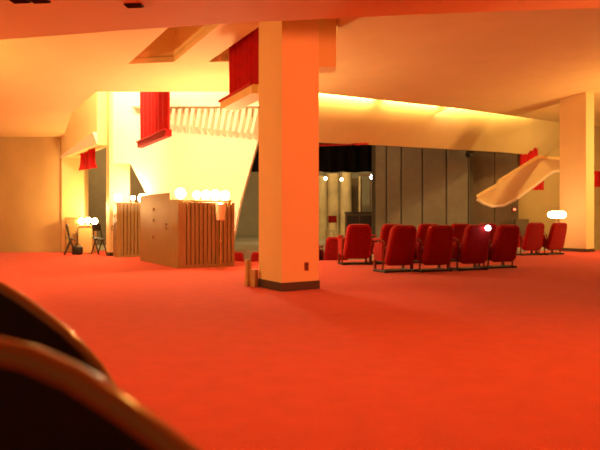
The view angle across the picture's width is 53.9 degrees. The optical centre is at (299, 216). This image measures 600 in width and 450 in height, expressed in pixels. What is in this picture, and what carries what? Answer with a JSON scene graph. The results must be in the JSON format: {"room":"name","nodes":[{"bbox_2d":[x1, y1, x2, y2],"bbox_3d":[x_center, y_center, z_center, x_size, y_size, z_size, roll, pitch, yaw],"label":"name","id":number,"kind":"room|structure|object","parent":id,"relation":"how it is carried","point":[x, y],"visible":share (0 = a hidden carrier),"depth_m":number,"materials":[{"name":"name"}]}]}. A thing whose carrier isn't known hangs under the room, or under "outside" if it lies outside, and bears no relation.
{"room":"theater auditorium","nodes":[
{"label":"theater auditorium","id":0,"kind":"room"},
{"bbox_2d":[0,137,87,251],"bbox_3d":[-10.316,-1.770,18.350,7.368,5.700,0.300,0,0,0],"label":"wall","id":1,"kind":"structure","parent":0,"point":[30,167],"depth_m":18.20,"materials":[{"name":"paint"}]},
{"bbox_2d":[62,157,84,251],"bbox_3d":[-6.971,-1.020,18.150,0.679,4.200,0.100,0,0,0],"label":"wall","id":2,"kind":"structure","parent":1,"relation":"attached to","point":[73,179],"depth_m":18.10,"materials":[{"name":"paint"}]},
{"bbox_2d":[61,92,106,157],"bbox_3d":[-6.325,-3.160,17.372,0.420,2.720,2.447,0,0,-44],"label":"wall","id":3,"kind":"structure","parent":0,"point":[90,116],"depth_m":16.79,"materials":[{"name":"paint"}]},
{"bbox_2d":[60,132,96,157],"bbox_3d":[-6.521,-2.070,17.180,0.130,0.540,2.447,0,0,-44],"label":"trim","id":4,"kind":"structure","parent":3,"relation":"attached to","point":[90,140],"depth_m":16.81,"materials":[{"name":"white paint"}]},
{"bbox_2d":[79,148,96,169],"bbox_3d":[-6.221,-1.761,17.252,0.150,0.718,1.284,0,0,-43],"label":"drape","id":5,"kind":"object","parent":3,"relation":"hanging from","point":[87,159],"visible":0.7,"depth_m":17.24,"materials":[{"name":"red fabric"}]},
{"bbox_2d":[88,148,146,244],"bbox_3d":[-7.602,-1.320,23.100,3.508,6.600,0.200,0,0,0],"label":"wall","id":6,"kind":"structure","parent":0,"point":[96,176],"depth_m":23.00,"materials":[{"name":"white paint"}]},
{"bbox_2d":[136,25,208,57],"bbox_3d":[-1.859,-3.449,9.469,0.755,1.121,3.536,0,0,-33],"label":"ceiling","id":7,"kind":"structure","parent":0,"point":[172,40],"depth_m":10.82,"materials":[{"name":"paint"}]},
{"bbox_2d":[113,92,258,240],"bbox_3d":[-3.163,-1.095,16.420,4.093,5.958,0.760,0,0,0],"label":"wall","id":8,"kind":"structure","parent":0,"point":[209,148],"depth_m":16.35,"materials":[{"name":"white paint"}]},
{"bbox_2d":[217,48,228,56],"bbox_3d":[-0.601,-3.566,10.206,0.990,1.103,2.695,0,0,-32],"label":"ceiling","id":9,"kind":"structure","parent":0,"point":[226,52],"depth_m":11.18,"materials":[{"name":"paint"}]},
{"bbox_2d":[0,250,599,449],"bbox_3d":[0.000,1.530,8.250,28.000,0.900,22.500,0,0,0],"label":"floor","id":10,"kind":"structure","parent":0,"point":[496,358],"depth_m":4.96,"materials":[{"name":"carpet"}]},
{"bbox_2d":[0,281,117,387],"bbox_3d":[-0.642,0.586,1.235,0.689,0.988,0.350,0,0,0],"label":"tub chair","id":11,"kind":"object","parent":10,"relation":"on","point":[22,319],"visible":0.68,"depth_m":1.06,"materials":[{"name":"brown wood"}]},
{"bbox_2d":[64,224,76,254],"bbox_3d":[-6.544,0.634,16.796,0.332,0.874,0.376,0,0,-25],"label":"folding chair","id":12,"kind":"object","parent":10,"relation":"on","point":[67,229],"visible":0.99,"depth_m":16.65,"materials":[{"name":"black metal"}]},
{"bbox_2d":[64,217,81,251],"bbox_3d":[-6.853,0.535,17.836,0.400,1.050,0.428,0,0,0],"label":"base cabinet","id":13,"kind":"object","parent":10,"relation":"on","point":[72,222],"visible":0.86,"depth_m":17.66,"materials":[{"name":"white wood"}]},
{"bbox_2d":[72,243,82,254],"bbox_3d":[-6.373,0.914,16.900,0.280,0.332,0.180,0,0,0],"label":"bag","id":14,"kind":"object","parent":10,"relation":"on","point":[79,249],"visible":0.94,"depth_m":16.82,"materials":[{"name":"fabric"}]},
{"bbox_2d":[77,225,96,253],"bbox_3d":[-6.339,0.660,17.600,0.460,0.840,0.440,0,0,0],"label":"pedestal","id":15,"kind":"object","parent":10,"relation":"on","point":[85,233],"visible":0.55,"depth_m":17.40,"materials":[{"name":"paint"}]},
{"bbox_2d":[78,218,84,224],"bbox_3d":[-6.518,0.137,17.600,0.180,0.203,0.180,0,0,0],"label":"globe lamp","id":16,"kind":"object","parent":15,"relation":"on","point":[81,221],"visible":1,"depth_m":17.54,"materials":[{"name":"beige glass"}]},
{"bbox_2d":[85,217,90,224],"bbox_3d":[-6.324,0.124,17.600,0.170,0.228,0.170,0,0,0],"label":"globe lamp","id":17,"kind":"object","parent":15,"relation":"on","point":[87,220],"visible":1,"depth_m":17.55,"materials":[{"name":"beige glass"}]},
{"bbox_2d":[91,218,97,223],"bbox_3d":[-6.130,0.137,17.600,0.180,0.203,0.180,0,0,0],"label":"globe lamp","id":18,"kind":"object","parent":15,"relation":"on","point":[94,220],"visible":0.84,"depth_m":17.54,"materials":[{"name":"beige glass"}]},
{"bbox_2d":[91,224,105,254],"bbox_3d":[-5.801,0.634,17.004,0.332,0.874,0.376,0,0,21],"label":"folding chair","id":19,"kind":"object","parent":10,"relation":"on","point":[95,227],"visible":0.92,"depth_m":16.96,"materials":[{"name":"black metal"}]},
{"bbox_2d":[0,337,200,449],"bbox_3d":[-0.318,0.596,0.724,0.693,0.968,0.352,0,0,0],"label":"tub chair","id":20,"kind":"object","parent":10,"relation":"on","point":[49,400],"visible":1,"depth_m":0.55,"materials":[{"name":"brown wood"}]},
{"bbox_2d":[106,92,129,255],"bbox_3d":[-5.119,-1.720,16.600,0.584,5.600,0.384,0,0,-32],"label":"pillar","id":21,"kind":"structure","parent":10,"relation":"on","point":[117,174],"depth_m":16.39,"materials":[{"name":"paint"}]},
{"bbox_2d":[111,202,139,257],"bbox_3d":[-4.684,0.345,16.113,0.900,1.470,0.505,0,0,-32],"label":"booth","id":22,"kind":"object","parent":10,"relation":"on","point":[126,216],"visible":0.84,"depth_m":15.86,"materials":[{"name":"brown wood"}]},
{"bbox_2d":[114,194,121,201],"bbox_3d":[-4.913,-0.506,15.940,0.200,0.228,0.200,0,0,0],"label":"globe lamp","id":23,"kind":"object","parent":22,"relation":"on","point":[117,197],"visible":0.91,"depth_m":15.88,"materials":[{"name":"beige glass"}]},
{"bbox_2d":[140,193,233,268],"bbox_3d":[-2.733,0.275,13.820,1.360,1.610,2.705,0,0,-32],"label":"counter","id":24,"kind":"object","parent":10,"relation":"on","point":[178,233],"visible":0.98,"depth_m":12.78,"materials":[{"name":"brown wood"}]},
{"bbox_2d":[175,188,185,198],"bbox_3d":[-2.517,-0.490,12.429,0.220,0.240,0.220,0,0,0],"label":"globe lamp","id":25,"kind":"object","parent":24,"relation":"on","point":[180,193],"visible":1,"depth_m":12.35,"materials":[{"name":"beige glass"}]},
{"bbox_2d":[193,191,199,199],"bbox_3d":[-2.240,-0.465,12.800,0.160,0.190,0.160,0,0,0],"label":"globe lamp","id":26,"kind":"object","parent":24,"relation":"on","point":[196,194],"visible":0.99,"depth_m":12.75,"materials":[{"name":"beige glass"}]},
{"bbox_2d":[201,191,209,199],"bbox_3d":[-2.061,-0.475,12.910,0.200,0.210,0.200,0,0,0],"label":"globe lamp","id":27,"kind":"object","parent":24,"relation":"on","point":[205,195],"visible":0.98,"depth_m":12.84,"materials":[{"name":"beige glass"}]},
{"bbox_2d":[184,200,229,201],"bbox_3d":[-2.163,-0.350,12.941,1.180,0.040,0.400,0,0,-32],"label":"countertop","id":28,"kind":"structure","parent":24,"relation":"on","point":[184,200],"depth_m":12.80,"materials":[{"name":"white wood"}]},
{"bbox_2d":[211,190,219,199],"bbox_3d":[-1.866,-0.480,13.031,0.220,0.220,0.220,0,0,0],"label":"globe lamp","id":29,"kind":"object","parent":24,"relation":"on","point":[215,195],"visible":0.91,"depth_m":12.96,"materials":[{"name":"beige glass"}]},
{"bbox_2d":[221,191,229,199],"bbox_3d":[-1.670,-0.475,13.152,0.200,0.210,0.200,0,0,0],"label":"globe lamp","id":30,"kind":"object","parent":24,"relation":"on","point":[225,195],"visible":0.98,"depth_m":13.08,"materials":[{"name":"beige glass"}]},
{"bbox_2d":[214,203,226,267],"bbox_3d":[-1.714,0.388,12.720,0.260,1.385,0.260,0,0,0],"label":"floor lamp","id":31,"kind":"object","parent":10,"relation":"on","point":[220,208],"visible":1,"depth_m":12.64,"materials":[{"name":"gold metal"}]},
{"bbox_2d":[245,260,250,285],"bbox_3d":[-0.821,0.878,9.320,0.070,0.404,0.100,0,0,-32],"label":"cardboard box","id":32,"kind":"object","parent":10,"relation":"on","point":[247,262],"visible":0.9,"depth_m":9.28,"materials":[{"name":"brown cardboard"}]},
{"bbox_2d":[250,269,257,286],"bbox_3d":[-0.710,0.946,9.160,0.060,0.269,0.160,0,0,-32],"label":"cardboard box","id":33,"kind":"object","parent":10,"relation":"on","point":[253,272],"visible":1,"depth_m":9.12,"materials":[{"name":"brown cardboard"}]},
{"bbox_2d":[258,19,319,291],"bbox_3d":[-0.179,-1.070,9.014,0.664,4.300,0.744,0,0,-32],"label":"pillar","id":34,"kind":"structure","parent":10,"relation":"on","point":[289,49],"depth_m":8.73,"materials":[{"name":"paint"}]},
{"bbox_2d":[305,262,308,270],"bbox_3d":[0.099,0.735,8.755,0.070,0.125,0.012,0,0,-32],"label":"wall outlet","id":35,"kind":"object","parent":34,"relation":"attached to","point":[306,263],"visible":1,"depth_m":8.76,"materials":[{"name":"red plastic"}]},
{"bbox_2d":[337,224,371,264],"bbox_3d":[1.255,0.617,13.475,0.715,0.927,0.816,0,0,-11],"label":"seat","id":36,"kind":"object","parent":10,"relation":"on","point":[357,244],"visible":1,"depth_m":13.20,"materials":[{"name":"red fabric"}]},
{"bbox_2d":[370,224,401,263],"bbox_3d":[2.026,0.617,13.754,0.715,0.927,0.816,0,0,-17],"label":"seat","id":37,"kind":"object","parent":10,"relation":"on","point":[385,229],"visible":0.2,"depth_m":13.40,"materials":[{"name":"red fabric"}]},
{"bbox_2d":[373,225,416,272],"bbox_3d":[1.869,0.617,11.671,0.715,0.927,0.816,0,0,-24],"label":"seat","id":38,"kind":"object","parent":10,"relation":"on","point":[400,249],"visible":1,"depth_m":11.42,"materials":[{"name":"red fabric"}]},
{"bbox_2d":[413,224,437,262],"bbox_3d":[2.917,0.617,14.049,0.715,0.927,0.816,0,0,-17],"label":"seat","id":39,"kind":"object","parent":10,"relation":"on","point":[422,229],"visible":0.12,"depth_m":13.66,"materials":[{"name":"red fabric"}]},
{"bbox_2d":[412,225,453,272],"bbox_3d":[2.617,0.617,11.778,0.715,0.927,0.816,0,0,-22],"label":"seat","id":40,"kind":"object","parent":10,"relation":"on","point":[437,248],"visible":0.84,"depth_m":11.51,"materials":[{"name":"red fabric"}]},
{"bbox_2d":[450,223,468,260],"bbox_3d":[3.769,0.617,14.515,0.715,0.927,0.816,0,0,-17],"label":"seat","id":41,"kind":"object","parent":10,"relation":"on","point":[459,228],"visible":0.1,"depth_m":14.16,"materials":[{"name":"red fabric"}]},
{"bbox_2d":[448,225,489,270],"bbox_3d":[3.441,0.617,12.103,0.715,0.927,0.816,0,0,-21],"label":"seat","id":42,"kind":"object","parent":10,"relation":"on","point":[473,249],"visible":0.78,"depth_m":11.84,"materials":[{"name":"red fabric"}]},
{"bbox_2d":[478,223,496,258],"bbox_3d":[4.514,0.617,14.845,0.715,0.927,0.816,0,0,-17],"label":"seat","id":43,"kind":"object","parent":10,"relation":"on","point":[493,226],"visible":0.13,"depth_m":14.53,"materials":[{"name":"red fabric"}]},
{"bbox_2d":[477,224,519,268],"bbox_3d":[4.201,0.617,12.564,0.715,0.927,0.816,0,0,-23],"label":"seat","id":44,"kind":"object","parent":10,"relation":"on","point":[503,248],"visible":0.73,"depth_m":12.29,"materials":[{"name":"red fabric"}]},
{"bbox_2d":[517,222,544,255],"bbox_3d":[6.457,0.617,16.744,0.715,0.927,0.816,0,0,-21],"label":"seat","id":45,"kind":"object","parent":10,"relation":"on","point":[532,241],"visible":0.77,"depth_m":16.47,"materials":[{"name":"red fabric"}]},
{"bbox_2d":[535,222,566,254],"bbox_3d":[7.221,0.617,17.044,0.715,0.927,0.816,0,0,-27],"label":"seat","id":46,"kind":"object","parent":10,"relation":"on","point":[555,240],"visible":0.76,"depth_m":16.77,"materials":[{"name":"red fabric"}]},
{"bbox_2d":[548,211,565,252],"bbox_3d":[7.645,0.455,17.550,0.540,1.250,0.320,0,0,0],"label":"lamp","id":47,"kind":"object","parent":10,"relation":"on","point":[552,214],"visible":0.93,"depth_m":17.48,"materials":[{"name":"beige"}]},
{"bbox_2d":[559,92,594,251],"bbox_3d":[8.716,-1.420,18.593,0.444,5.000,0.924,0,0,-32],"label":"pillar","id":48,"kind":"structure","parent":10,"relation":"on","point":[576,111],"depth_m":18.34,"materials":[{"name":"paint"}]},
{"bbox_2d":[0,8,599,136],"bbox_3d":[0.000,-3.450,11.550,28.000,2.001,15.100,0,0,0],"label":"ceiling","id":49,"kind":"structure","parent":0,"point":[452,60],"depth_m":11.97,"materials":[{"name":"paint"}]},
{"bbox_2d":[136,92,171,147],"bbox_3d":[-3.605,-2.748,14.466,0.194,1.843,2.643,0,0,-29],"label":"drape","id":50,"kind":"object","parent":49,"relation":"hanging from","point":[154,106],"visible":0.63,"depth_m":14.20,"materials":[{"name":"fabric"}]},
{"bbox_2d":[218,27,258,110],"bbox_3d":[-0.990,-2.896,10.186,0.350,1.848,1.630,0,0,-26],"label":"drape","id":51,"kind":"object","parent":49,"relation":"hanging from","point":[244,54],"visible":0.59,"depth_m":10.04,"materials":[{"name":"fabric"}]},
{"bbox_2d":[319,19,335,72],"bbox_3d":[0.370,-2.790,9.500,0.400,0.850,0.400,0,0,0],"label":"beam","id":52,"kind":"structure","parent":49,"relation":"attached to","point":[327,27],"depth_m":9.30,"materials":[{"name":"paint"}]},
{"bbox_2d":[0,0,599,39],"bbox_3d":[0.000,-2.620,2.600,28.000,1.200,11.200,0,0,0],"label":"ceiling","id":53,"kind":"structure","parent":0,"point":[57,17],"depth_m":5.77,"materials":[{"name":"paint"}]},
{"bbox_2d":[9,0,30,3],"bbox_3d":[-2.610,-2.010,5.500,0.170,0.020,0.090,0,0,6],"label":"ceiling vent","id":54,"kind":"object","parent":53,"relation":"in","point":[13,1],"visible":1,"depth_m":5.49,"materials":[{"name":"black metal"}]},
{"bbox_2d":[29,0,50,3],"bbox_3d":[-2.424,-2.010,5.500,0.170,0.020,0.090,0,0,6],"label":"ceiling vent","id":55,"kind":"object","parent":53,"relation":"in","point":[32,1],"visible":1,"depth_m":5.49,"materials":[{"name":"black metal"}]},
{"bbox_2d":[124,3,143,7],"bbox_3d":[-1.581,-2.010,5.620,0.170,0.020,0.090,0,0,6],"label":"ceiling vent","id":56,"kind":"object","parent":53,"relation":"in","point":[129,5],"visible":1,"depth_m":5.59,"materials":[{"name":"black metal"}]},
{"bbox_2d":[236,172,371,234],"bbox_3d":[1.000,-1.770,31.150,20.000,5.700,0.300,0,0,0],"label":"wall","id":57,"kind":"structure","parent":0,"point":[248,223],"depth_m":31.00,"materials":[{"name":"paint"}]},
{"bbox_2d":[97,235,546,261],"bbox_3d":[0.750,1.600,25.600,17.500,1.260,10.800,0,0,0],"label":"floor","id":58,"kind":"structure","parent":0,"point":[246,244],"depth_m":22.05,"materials":[{"name":"red carpet"}]},
{"bbox_2d":[319,176,326,238],"bbox_3d":[1.025,-0.441,27.500,0.467,2.941,0.467,0,0,0],"label":"column","id":59,"kind":"structure","parent":58,"relation":"on","point":[322,183],"depth_m":27.30,"materials":[{"name":"beige paint"}]},
{"bbox_2d":[325,216,336,240],"bbox_3d":[1.341,0.495,25.495,0.380,1.100,0.390,0,0,-17],"label":"chair","id":60,"kind":"object","parent":58,"relation":"on","point":[331,219],"visible":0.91,"depth_m":25.35,"materials":[{"name":"red fabric"}]},
{"bbox_2d":[327,174,338,237],"bbox_3d":[1.552,-0.496,27.750,0.628,3.052,0.628,0,0,0],"label":"column","id":61,"kind":"structure","parent":58,"relation":"on","point":[332,179],"depth_m":27.50,"materials":[{"name":"beige paint"}]},
{"bbox_2d":[340,173,351,236],"bbox_3d":[2.144,-0.510,27.500,0.571,3.081,0.571,0,0,0],"label":"column","id":62,"kind":"structure","parent":58,"relation":"on","point":[346,184],"depth_m":27.28,"materials":[{"name":"beige paint"}]},
{"bbox_2d":[352,178,361,211],"bbox_3d":[2.727,-0.420,28.600,0.557,2.900,0.080,0,0,0],"label":"stage wing","id":63,"kind":"object","parent":58,"relation":"on","point":[355,181],"visible":0.31,"depth_m":28.56},
{"bbox_2d":[344,212,371,237],"bbox_3d":[2.600,0.410,25.983,1.280,1.260,0.595,0,0,0],"label":"cabinet","id":64,"kind":"object","parent":58,"relation":"on","point":[350,217],"visible":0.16,"depth_m":25.73,"materials":[{"name":"brown wood"}]},
{"bbox_2d":[359,174,370,211],"bbox_3d":[2.975,-0.470,27.000,0.570,3.000,0.100,0,0,0],"label":"doorway","id":65,"kind":"structure","parent":58,"relation":"on","point":[359,174],"depth_m":26.95,"materials":[{"name":"beige wood"}]},
{"bbox_2d":[375,145,385,241],"bbox_3d":[3.138,-1.660,23.000,0.389,5.600,0.100,0,0,0],"label":"wall panel","id":66,"kind":"object","parent":58,"relation":"on","point":[380,151],"visible":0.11,"depth_m":22.95,"materials":[{"name":"brown wood"}]},
{"bbox_2d":[386,146,400,223],"bbox_3d":[3.651,-1.660,23.040,0.546,5.600,0.100,0,0,0],"label":"wall panel","id":67,"kind":"object","parent":58,"relation":"on","point":[393,153],"visible":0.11,"depth_m":22.99,"materials":[{"name":"brown wood"}]},
{"bbox_2d":[401,147,421,228],"bbox_3d":[4.362,-1.660,23.080,0.782,5.600,0.100,0,0,0],"label":"wall panel","id":68,"kind":"object","parent":58,"relation":"on","point":[411,157],"visible":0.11,"depth_m":23.03,"materials":[{"name":"brown wood"}]},
{"bbox_2d":[422,148,445,224],"bbox_3d":[5.251,-1.660,23.120,0.900,5.600,0.100,0,0,0],"label":"wall panel","id":69,"kind":"object","parent":58,"relation":"on","point":[433,160],"visible":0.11,"depth_m":23.07,"materials":[{"name":"brown wood"}]},
{"bbox_2d":[446,149,469,224],"bbox_3d":[6.202,-1.660,23.160,0.902,5.600,0.100,0,0,0],"label":"wall panel","id":70,"kind":"object","parent":58,"relation":"on","point":[456,160],"visible":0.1,"depth_m":23.11,"materials":[{"name":"brown wood"}]},
{"bbox_2d":[465,150,472,223],"bbox_3d":[6.454,-0.740,22.600,0.500,3.739,0.500,0,0,0],"label":"spotlight","id":71,"kind":"object","parent":58,"relation":"on","point":[468,154],"visible":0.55,"depth_m":22.57,"materials":[{"name":"black metal"}]},
{"bbox_2d":[336,15,398,65],"bbox_3d":[1.310,-3.163,9.850,1.380,0.174,4.500,0,0,0],"label":"ceiling plate","id":72,"kind":"object","parent":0,"point":[352,34],"visible":0.55,"depth_m":9.95,"materials":[{"name":"paint"}]},
{"bbox_2d":[372,145,472,237],"bbox_3d":[4.838,-1.660,23.340,3.989,5.600,0.080,0,0,0],"label":"wall","id":73,"kind":"structure","parent":0,"point":[373,146],"depth_m":23.30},
{"bbox_2d":[319,93,559,155],"bbox_3d":[5.796,-3.599,20.758,16.874,3.130,1.971,0,0,-37],"label":"wall","id":74,"kind":"structure","parent":0,"point":[342,119],"depth_m":20.00,"materials":[{"name":"paint"}]},
{"bbox_2d":[319,143,367,145],"bbox_3d":[1.327,-2.245,18.300,1.582,0.105,0.050,0,0,0],"label":"valance","id":75,"kind":"object","parent":74,"relation":"attached to","point":[353,143],"visible":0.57,"depth_m":18.27,"materials":[{"name":"fabric"}]},
{"bbox_2d":[476,156,559,207],"bbox_3d":[8.037,-1.183,20.147,4.320,1.733,1.106,0,0,0],"label":"canopy","id":76,"kind":"object","parent":74,"relation":"attached to","point":[509,188],"visible":0.87,"depth_m":20.05,"materials":[{"name":"paint"}]},
{"bbox_2d":[520,147,537,165],"bbox_3d":[9.238,-2.589,23.818,0.726,1.063,0.155,0,0,0],"label":"drape","id":77,"kind":"object","parent":74,"relation":"hanging from","point":[524,158],"visible":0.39,"depth_m":23.79,"materials":[{"name":"red fabric"}]},
{"bbox_2d":[473,151,493,224],"bbox_3d":[7.424,-1.370,24.000,0.936,6.400,0.100,0,0,0],"label":"wall panel","id":78,"kind":"object","parent":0,"point":[483,161],"visible":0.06,"depth_m":23.95,"materials":[{"name":"brown wood"}]},
{"bbox_2d":[494,152,517,225],"bbox_3d":[8.392,-1.370,24.000,0.952,6.400,0.100,0,0,0],"label":"wall panel","id":79,"kind":"object","parent":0,"point":[504,163],"visible":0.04,"depth_m":23.95,"materials":[{"name":"brown wood"}]},
{"bbox_2d":[513,219,528,237],"bbox_3d":[8.693,1.080,23.200,0.507,2.000,0.300,0,0,0],"label":"wall","id":80,"kind":"structure","parent":0,"point":[522,223],"depth_m":23.05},
{"bbox_2d":[458,89,599,126],"bbox_3d":[9.520,-3.987,20.750,8.960,0.926,8.500,0,0,0],"label":"ceiling","id":81,"kind":"structure","parent":0,"point":[547,108],"depth_m":19.54,"materials":[{"name":"paint"}]},
{"bbox_2d":[532,181,543,189],"bbox_3d":[9.059,-1.379,22.618,0.575,0.690,0.155,0,0,0],"label":"drape","id":82,"kind":"object","parent":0,"point":[540,186],"visible":0.27,"depth_m":22.60,"materials":[{"name":"red fabric"}]},
{"bbox_2d":[518,126,599,249],"bbox_3d":[12.526,-1.320,24.650,6.948,6.600,0.300,0,0,0],"label":"wall","id":83,"kind":"structure","parent":0,"point":[535,205],"depth_m":24.50,"materials":[{"name":"paint"}]},
{"label":"outside","id":84,"kind":"structure","parent":0,"visible":0},
{"bbox_2d":[594,171,599,186],"bbox_3d":[11.568,-1.456,22.616,0.766,0.613,0.155,0,0,0],"label":"drape","id":85,"kind":"object","parent":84,"point":[596,173],"visible":0.68,"depth_m":22.61,"materials":[{"name":"red fabric"}]},
{"bbox_3d":[1.000,-4.745,21.000,30.000,0.150,24.000,0,0,0],"label":"ceiling","id":86,"kind":"structure","parent":0,"visible":0},
{"bbox_2d":[251,143,371,172],"bbox_3d":[0.000,-3.248,24.315,6.178,2.835,0.210,0,0,0],"label":"curtain","id":87,"kind":"object","parent":86,"relation":"hanging from","point":[345,158],"visible":0.14,"depth_m":24.29,"materials":[{"name":"black fabric"}]},
{"bbox_3d":[0.950,2.040,18.500,15.100,0.200,9.000,0,0,0],"label":"floor","id":88,"kind":"structure","parent":0,"visible":0},
{"bbox_2d":[234,252,244,261],"bbox_3d":[-1.934,1.477,17.402,0.715,0.927,0.816,0,0,-4],"label":"seat","id":89,"kind":"object","parent":88,"relation":"on","point":[238,256],"visible":0.12,"depth_m":17.05,"materials":[{"name":"red fabric"}]},
{"bbox_2d":[249,252,258,261],"bbox_3d":[-1.168,1.477,17.502,0.715,0.927,0.816,0,0,-4],"label":"seat","id":90,"kind":"object","parent":88,"relation":"on","point":[255,255],"visible":0.06,"depth_m":17.12,"materials":[{"name":"red fabric"}]},
{"bbox_3d":[0.750,1.690,15.400,1.700,0.500,1.600,0,0,0],"label":"step","id":91,"kind":"structure","parent":0,"visible":0},
{"bbox_2d":[320,237,347,260],"bbox_3d":[0.915,0.977,15.652,0.715,0.927,0.816,0,0,-6],"label":"seat","id":92,"kind":"object","parent":91,"relation":"on","point":[331,244],"visible":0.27,"depth_m":15.32,"materials":[{"name":"red fabric"}]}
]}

